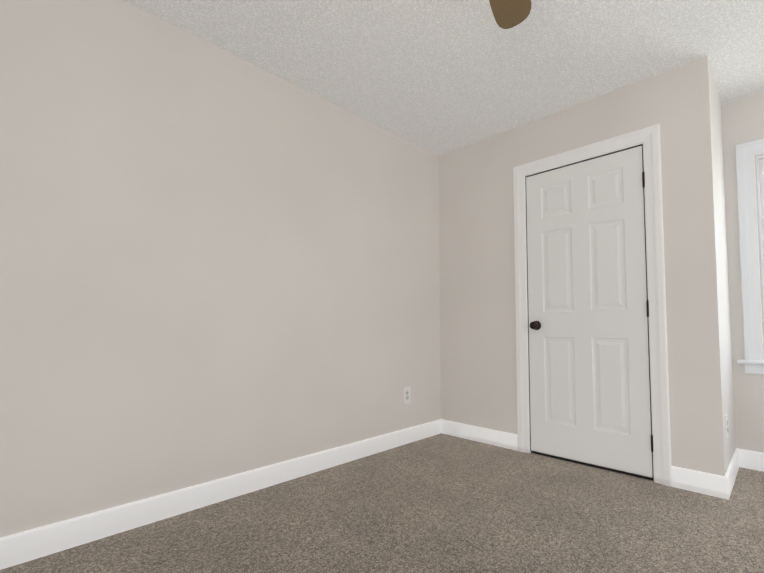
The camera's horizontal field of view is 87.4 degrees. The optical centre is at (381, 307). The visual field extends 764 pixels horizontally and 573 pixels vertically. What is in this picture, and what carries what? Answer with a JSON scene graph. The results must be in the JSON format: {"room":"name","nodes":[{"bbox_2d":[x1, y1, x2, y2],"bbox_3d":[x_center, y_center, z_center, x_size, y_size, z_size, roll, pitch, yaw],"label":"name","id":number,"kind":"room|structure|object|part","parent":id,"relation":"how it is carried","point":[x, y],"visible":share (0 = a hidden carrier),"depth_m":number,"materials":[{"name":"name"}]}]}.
{"room":"empty bedroom","nodes":[
{"label":"empty bedroom","id":0,"kind":"room"},
{"bbox_2d":[0,0,440,537],"bbox_3d":[-0.829,-0.195,2.275,5.375,2.440,0.120,3,-4,-45],"label":"wall","id":1,"kind":"structure","parent":0,"point":[216,263],"depth_m":2.02,"materials":[{"name":"beige paint"}]},
{"bbox_2d":[0,420,439,569],"bbox_3d":[-1.042,0.952,1.913,4.400,0.115,0.014,3,-4,-45],"label":"baseboard","id":2,"kind":"structure","parent":1,"relation":"attached to","point":[29,545],"depth_m":1.95,"materials":[{"name":"white wood"}]},
{"bbox_2d":[403,386,410,403],"bbox_3d":[0.198,0.696,3.165,0.082,0.132,0.008,3,-4,-45],"label":"electrical outlet","id":3,"kind":"object","parent":1,"relation":"attached to","point":[406,395],"visible":1,"depth_m":3.16,"materials":[{"name":"white plastic"}]},
{"bbox_2d":[0,433,763,572],"bbox_3d":[0.366,1.009,0.886,5.555,0.100,4.050,3,-4,-45],"label":"floor","id":4,"kind":"structure","parent":0,"point":[441,503],"depth_m":1.84,"materials":[{"name":"carpet"}]},
{"bbox_2d":[123,0,763,155],"bbox_3d":[0.366,-1.528,1.010,5.555,0.100,4.050,3,-4,-45],"label":"ceiling","id":5,"kind":"structure","parent":0,"point":[439,77],"depth_m":2.21,"materials":[{"name":"white paint"}]},
{"bbox_2d":[489,0,530,28],"bbox_3d":[0.415,-1.301,1.281,0.988,0.327,0.994,3,-4,-45],"label":"fan","id":6,"kind":"object","parent":5,"relation":"hanging from","point":[507,14],"visible":1,"depth_m":1.71,"materials":[{"name":"brown wood"}]},
{"bbox_2d":[439,65,698,470],"bbox_3d":[1.174,-0.162,2.937,0.110,2.440,1.767,3,-4,-45],"label":"wall","id":7,"kind":"structure","parent":0,"point":[477,320],"depth_m":3.07,"materials":[{"name":"beige paint"}]},
{"bbox_2d":[440,419,517,450],"bbox_3d":[0.768,1.015,3.201,0.014,0.115,0.677,3,-4,-45],"label":"baseboard","id":8,"kind":"structure","parent":7,"relation":"attached to","point":[475,433],"depth_m":3.18,"materials":[{"name":"white wood"}]},
{"bbox_2d":[526,146,652,477],"bbox_3d":[1.334,0.015,2.671,0.105,2.020,0.758,3,-4,-45],"label":"closet door unit","id":9,"kind":"structure","parent":7,"relation":"in","point":[588,306],"depth_m":2.65,"materials":[{"name":"white wood"}]},
{"bbox_3d":[1.098,0.130,2.877,0.070,0.068,0.068,3,-4,-45],"label":"knob","id":10,"kind":"part","parent":9,"relation":"part of","materials":[{"name":"brown metal"}]},
{"bbox_2d":[525,144,653,480],"bbox_3d":[1.358,0.025,2.699,0.042,2.042,0.756,3,-4,-45],"label":"seal","id":11,"kind":"object","parent":7,"relation":"attached to","point":[599,467],"visible":0.46,"depth_m":2.58,"materials":[{"name":"black rubber"}]},
{"bbox_2d":[513,124,671,486],"bbox_3d":[1.373,-0.019,2.717,0.128,2.133,0.936,3,-4,-45],"label":"door frame","id":12,"kind":"structure","parent":7,"relation":"attached to","point":[648,137],"depth_m":2.42,"materials":[{"name":"white wood"}]},
{"bbox_2d":[683,56,735,475],"bbox_3d":[2.047,-0.184,2.482,0.705,2.440,0.110,3,-4,-45],"label":"wall","id":13,"kind":"structure","parent":0,"point":[710,286],"depth_m":2.25,"materials":[{"name":"beige paint"}]},
{"bbox_2d":[725,413,728,438],"bbox_3d":[1.957,0.674,2.267,0.082,0.132,0.008,3,-4,-45],"label":"electrical outlet","id":14,"kind":"object","parent":13,"relation":"attached to","point":[726,423],"visible":1,"depth_m":2.25,"materials":[{"name":"white plastic"}]},
{"bbox_2d":[720,448,743,499],"bbox_3d":[2.074,0.974,2.365,0.684,0.115,0.014,3,-4,-45],"label":"baseboard","id":15,"kind":"structure","parent":13,"relation":"attached to","point":[727,482],"depth_m":2.27,"materials":[{"name":"white wood"}]},
{"bbox_2d":[721,92,763,452],"bbox_3d":[2.282,-0.166,2.852,0.150,2.440,3.690,3,-4,-45],"label":"wall","id":16,"kind":"structure","parent":0,"point":[742,120],"depth_m":2.65,"materials":[{"name":"beige paint"}]},
{"bbox_2d":[735,138,763,374],"bbox_3d":[2.846,-0.345,2.265,0.210,1.520,1.280,3,-4,-45],"label":"window unit","id":17,"kind":"structure","parent":16,"relation":"in","point":[753,361],"depth_m":2.61,"materials":[{"name":"white plastic"}]},
{"bbox_3d":[2.864,-0.340,2.282,0.160,1.332,1.016,3,-4,-45],"label":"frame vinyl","id":18,"kind":"part","parent":17,"relation":"part of","materials":[{"name":"white plastic"}]},
{"bbox_2d":[744,450,763,470],"bbox_3d":[2.875,0.960,2.083,0.014,0.115,1.543,3,-4,-45],"label":"baseboard","id":19,"kind":"structure","parent":16,"relation":"attached to","point":[754,460],"depth_m":2.57,"materials":[{"name":"white wood"}]}
]}

